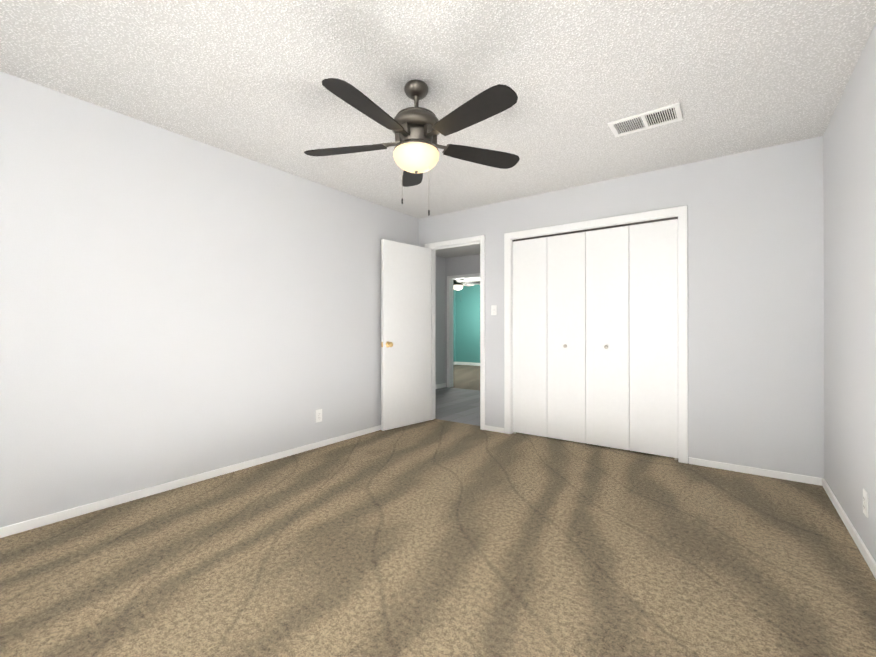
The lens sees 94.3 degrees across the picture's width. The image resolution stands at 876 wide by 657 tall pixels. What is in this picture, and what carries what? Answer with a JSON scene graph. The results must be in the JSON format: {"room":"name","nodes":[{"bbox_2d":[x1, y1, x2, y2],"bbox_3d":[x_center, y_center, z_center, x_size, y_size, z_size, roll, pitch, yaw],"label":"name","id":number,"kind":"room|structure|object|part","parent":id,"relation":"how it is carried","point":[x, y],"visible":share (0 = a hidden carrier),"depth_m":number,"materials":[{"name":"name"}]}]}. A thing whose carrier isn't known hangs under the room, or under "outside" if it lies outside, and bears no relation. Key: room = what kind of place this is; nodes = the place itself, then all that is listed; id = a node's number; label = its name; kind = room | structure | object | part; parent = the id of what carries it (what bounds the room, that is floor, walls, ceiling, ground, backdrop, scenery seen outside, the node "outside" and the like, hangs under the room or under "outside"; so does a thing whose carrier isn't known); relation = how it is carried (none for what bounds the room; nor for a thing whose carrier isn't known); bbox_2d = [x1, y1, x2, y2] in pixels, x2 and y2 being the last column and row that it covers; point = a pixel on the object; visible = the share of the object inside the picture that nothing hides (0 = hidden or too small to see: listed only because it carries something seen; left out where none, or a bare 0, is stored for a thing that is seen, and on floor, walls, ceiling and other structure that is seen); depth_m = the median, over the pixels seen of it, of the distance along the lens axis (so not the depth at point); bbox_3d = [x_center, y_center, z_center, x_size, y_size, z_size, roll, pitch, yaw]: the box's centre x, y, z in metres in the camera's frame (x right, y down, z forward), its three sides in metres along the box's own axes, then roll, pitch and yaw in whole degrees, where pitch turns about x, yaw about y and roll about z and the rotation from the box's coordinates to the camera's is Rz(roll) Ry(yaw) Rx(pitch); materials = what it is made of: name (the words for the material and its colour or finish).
{"room":"empty bedroom","nodes":[
{"label":"empty bedroom","id":0,"kind":"room"},
{"bbox_2d":[0,71,418,527],"bbox_3d":[-1.547,-0.123,3.229,0.120,2.430,4.540,0,0,36],"label":"wall","id":1,"kind":"structure","parent":0,"point":[174,306],"depth_m":2.70,"materials":[{"name":"paint"}]},
{"bbox_2d":[0,425,380,537],"bbox_3d":[-1.494,1.066,3.187,0.012,0.052,4.300,0,0,36],"label":"baseboard","id":2,"kind":"structure","parent":1,"relation":"attached to","point":[15,528],"depth_m":2.68,"materials":[{"name":"white wood"}]},
{"bbox_2d":[316,409,321,422],"bbox_3d":[-1.097,0.803,3.739,0.006,0.116,0.072,0,0,36],"label":"outlet","id":3,"kind":"object","parent":1,"relation":"attached to","point":[317,415],"visible":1,"depth_m":3.73,"materials":[{"name":"plastic"}]},
{"bbox_2d":[0,421,875,656],"bbox_3d":[-0.042,1.138,2.132,3.600,0.100,4.300,0,0,36],"label":"floor carpet","id":4,"kind":"object","parent":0,"point":[430,539],"visible":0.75,"depth_m":1.88,"materials":[{"name":"beige carpet"}]},
{"bbox_2d":[0,0,875,284],"bbox_3d":[0.348,-1.380,5.996,7.740,0.100,11.240,0,0,36],"label":"ceiling","id":5,"kind":"structure","parent":0,"point":[243,78],"depth_m":2.14,"materials":[{"name":"white paint"}]},
{"bbox_2d":[304,78,519,215],"bbox_3d":[-0.126,-0.978,2.204,1.271,0.726,1.253,0,0,36],"label":"fan","id":6,"kind":"object","parent":5,"relation":"hanging from","point":[416,129],"visible":1,"depth_m":2.14,"materials":[{"name":"black wood"}]},
{"bbox_3d":[-0.533,-1.023,2.329,0.466,0.036,0.282,0,0,36],"label":"blade","id":7,"kind":"part","parent":6,"relation":"part of","materials":[{"name":"black wood"}]},
{"bbox_3d":[-0.325,-1.024,1.873,0.161,0.036,0.483,0,0,36],"label":"blade","id":8,"kind":"part","parent":6,"relation":"part of","materials":[{"name":"black wood"}]},
{"bbox_3d":[-0.164,-1.022,2.662,0.382,0.036,0.410,0,0,36],"label":"blade","id":9,"kind":"part","parent":6,"relation":"part of","materials":[{"name":"black wood"}]},
{"bbox_3d":[-0.120,-1.143,2.245,0.278,0.120,0.278,0,0,36],"label":"motor","id":10,"kind":"part","parent":6,"relation":"part of","materials":[{"name":"grey metal"}]},
{"bbox_3d":[-0.120,-0.924,2.244,0.254,0.110,0.254,0,0,36],"label":"lamp shade","id":11,"kind":"part","parent":6,"relation":"part of","materials":[{"name":"white glass"}]},
{"bbox_3d":[0.159,-1.024,1.926,0.482,0.036,0.200,0,0,36],"label":"blade","id":12,"kind":"part","parent":6,"relation":"part of","materials":[{"name":"black wood"}]},
{"bbox_3d":[0.266,-1.023,2.414,0.319,0.036,0.453,0,0,36],"label":"blade","id":13,"kind":"part","parent":6,"relation":"part of","materials":[{"name":"black wood"}]},
{"bbox_2d":[453,279,479,290],"bbox_3d":[0.455,-0.958,9.029,1.275,0.726,1.233,0,0,36],"label":"fan","id":14,"kind":"object","parent":5,"relation":"hanging from","point":[458,284],"visible":0.6,"depth_m":8.91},
{"bbox_3d":[0.432,-0.904,8.986,0.254,0.110,0.254,0,0,36],"label":"lamp shade","id":15,"kind":"part","parent":14,"relation":"part of","materials":[{"name":"white glass"}]},
{"bbox_3d":[0.839,-1.003,8.875,0.473,0.036,0.256,0,0,36],"label":"blade","id":16,"kind":"part","parent":14,"relation":"part of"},
{"bbox_2d":[607,103,682,136],"bbox_3d":[1.334,-1.335,2.617,0.405,0.011,0.230,0,0,36],"label":"ceiling vent","id":17,"kind":"object","parent":5,"relation":"in","point":[668,114],"visible":1,"depth_m":2.61,"materials":[{"name":"white metal"}]},
{"bbox_2d":[436,256,444,383],"bbox_3d":[-0.587,-0.113,6.764,0.120,2.430,2.550,0,0,36],"label":"wall","id":18,"kind":"structure","parent":0,"point":[440,320],"depth_m":7.53,"materials":[{"name":"paint"}]},
{"bbox_2d":[436,383,445,388],"bbox_3d":[-0.445,1.063,6.843,0.012,0.080,2.010,0,0,36],"label":"baseboard","id":19,"kind":"structure","parent":18,"relation":"attached to","point":[442,385],"depth_m":7.49,"materials":[{"name":"white wood"}]},
{"bbox_2d":[453,289,455,361],"bbox_3d":[-0.686,-0.100,11.051,0.120,2.430,4.270,0,0,36],"label":"wall","id":20,"kind":"structure","parent":0,"point":[454,325],"depth_m":12.60,"materials":[{"name":"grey paint"}]},
{"bbox_2d":[429,419,479,428],"bbox_3d":[0.215,1.146,4.677,0.745,0.100,0.120,0,0,36],"label":"threshold","id":21,"kind":"object","parent":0,"point":[457,423],"visible":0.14,"depth_m":4.68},
{"bbox_2d":[435,387,479,425],"bbox_3d":[0.372,1.150,6.064,2.250,0.100,2.310,0,0,36],"label":"floor","id":22,"kind":"structure","parent":0,"point":[458,405],"depth_m":5.80,"materials":[{"name":"grey wood"}]},
{"bbox_2d":[445,254,479,386],"bbox_3d":[1.086,-0.112,7.051,2.250,2.430,0.120,0,0,36],"label":"wall","id":23,"kind":"structure","parent":0,"point":[463,265],"depth_m":7.52,"materials":[{"name":"paint"}]},
{"bbox_2d":[447,273,479,387],"bbox_3d":[0.560,0.061,7.423,0.874,2.087,0.137,0,0,36],"label":"door frame","id":24,"kind":"structure","parent":23,"relation":"attached to","point":[448,319],"depth_m":7.62,"materials":[{"name":"white wood"}]},
{"bbox_2d":[450,387,479,390],"bbox_3d":[0.564,1.154,7.426,0.800,0.100,0.120,0,0,36],"label":"threshold","id":25,"kind":"object","parent":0,"point":[465,388],"visible":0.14,"depth_m":7.47,"materials":[{"name":"carpet"}]},
{"bbox_2d":[453,365,479,388],"bbox_3d":[1.107,1.161,9.671,4.400,0.100,4.150,0,0,36],"label":"floor","id":26,"kind":"structure","parent":0,"point":[466,376],"depth_m":9.39,"materials":[{"name":"carpet"}]},
{"bbox_2d":[456,285,479,362],"bbox_3d":[2.361,-0.099,11.402,4.400,2.430,0.120,0,0,36],"label":"wall","id":27,"kind":"structure","parent":0,"point":[467,324],"depth_m":12.37,"materials":[{"name":"teal paint"}]},
{"bbox_2d":[456,362,479,365],"bbox_3d":[2.323,1.071,11.345,4.400,0.090,0.012,0,0,36],"label":"baseboard","id":28,"kind":"structure","parent":27,"relation":"attached to","point":[466,363],"depth_m":12.36,"materials":[{"name":"white wood"}]},
{"bbox_2d":[512,432,677,461],"bbox_3d":[1.574,1.144,4.060,1.740,0.100,0.720,0,0,36],"label":"floor","id":29,"kind":"structure","parent":0,"point":[605,448],"depth_m":3.73,"materials":[{"name":"carpet"}]},
{"bbox_2d":[419,136,823,477],"bbox_3d":[1.256,-0.121,3.924,3.600,2.430,0.120,0,0,36],"label":"wall","id":30,"kind":"structure","parent":0,"point":[756,308],"depth_m":3.10,"materials":[{"name":"paint"}]},
{"bbox_2d":[381,239,430,430],"bbox_3d":[-0.319,0.069,4.541,0.102,2.030,0.715,0,0,44],"label":"door","id":31,"kind":"structure","parent":30,"relation":"in","point":[406,332],"depth_m":4.52,"materials":[{"name":"white wood"}]},
{"bbox_3d":[-0.512,0.170,4.316,0.067,0.066,0.066,0,0,44],"label":"outside door knob","id":32,"kind":"part","parent":31,"relation":"part of","materials":[{"name":"gold metal"}]},
{"bbox_2d":[425,235,484,429],"bbox_3d":[0.215,0.043,4.680,0.819,2.107,0.152,0,0,36],"label":"door frame","id":33,"kind":"structure","parent":30,"relation":"attached to","point":[481,238],"depth_m":4.56,"materials":[{"name":"white wood"}]},
{"bbox_2d":[491,305,496,314],"bbox_3d":[0.593,-0.195,4.322,0.066,0.106,0.016,0,0,36],"label":"light switch","id":34,"kind":"object","parent":30,"relation":"attached to","point":[493,309],"visible":1,"depth_m":4.32,"materials":[{"name":"plastic"}]},
{"bbox_2d":[512,217,677,459],"bbox_3d":[1.382,0.084,3.799,1.494,2.019,0.054,0,0,36],"label":"bifold closet door","id":35,"kind":"structure","parent":30,"relation":"in","point":[595,336],"depth_m":3.72,"materials":[{"name":"white wood"}]},
{"bbox_3d":[0.935,0.085,4.138,0.370,1.982,0.030,0,0,36],"label":"panel","id":36,"kind":"part","parent":35,"relation":"part of","materials":[{"name":"white wood"}]},
{"bbox_3d":[1.238,0.085,3.918,0.370,1.982,0.030,0,0,36],"label":"panel","id":37,"kind":"part","parent":35,"relation":"part of","materials":[{"name":"white wood"}]},
{"bbox_3d":[1.540,0.084,3.699,0.370,1.982,0.030,0,0,36],"label":"panel","id":38,"kind":"part","parent":35,"relation":"part of","materials":[{"name":"white wood"}]},
{"bbox_3d":[1.843,0.083,3.479,0.370,1.982,0.030,0,0,36],"label":"panel","id":39,"kind":"part","parent":35,"relation":"part of","materials":[{"name":"white wood"}]},
{"bbox_2d":[504,205,687,463],"bbox_3d":[1.398,0.073,3.821,1.540,2.040,0.122,0,0,36],"label":"door frame","id":40,"kind":"structure","parent":30,"relation":"attached to","point":[511,336],"depth_m":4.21,"materials":[{"name":"white wood"}]},
{"bbox_2d":[689,457,819,484],"bbox_3d":[2.338,1.065,3.053,0.770,0.052,0.012,0,0,36],"label":"baseboard","id":41,"kind":"structure","parent":30,"relation":"attached to","point":[695,461],"depth_m":3.02,"materials":[{"name":"white wood"}]},
{"bbox_2d":[823,24,875,561],"bbox_3d":[1.463,-0.130,1.043,0.120,2.430,4.540,0,0,36],"label":"wall","id":42,"kind":"structure","parent":0,"point":[849,164],"depth_m":2.14,"materials":[{"name":"paint"}]},
{"bbox_2d":[820,478,875,578],"bbox_3d":[1.409,1.059,1.078,0.012,0.052,4.300,0,0,36],"label":"baseboard","id":43,"kind":"structure","parent":42,"relation":"attached to","point":[858,541],"depth_m":2.12,"materials":[{"name":"white wood"}]},
{"bbox_2d":[863,488,867,517],"bbox_3d":[2.029,0.828,1.927,0.006,0.116,0.072,0,0,36],"label":"outlet","id":44,"kind":"object","parent":42,"relation":"attached to","point":[865,493],"visible":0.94,"depth_m":1.90,"materials":[{"name":"plastic"}]}
]}

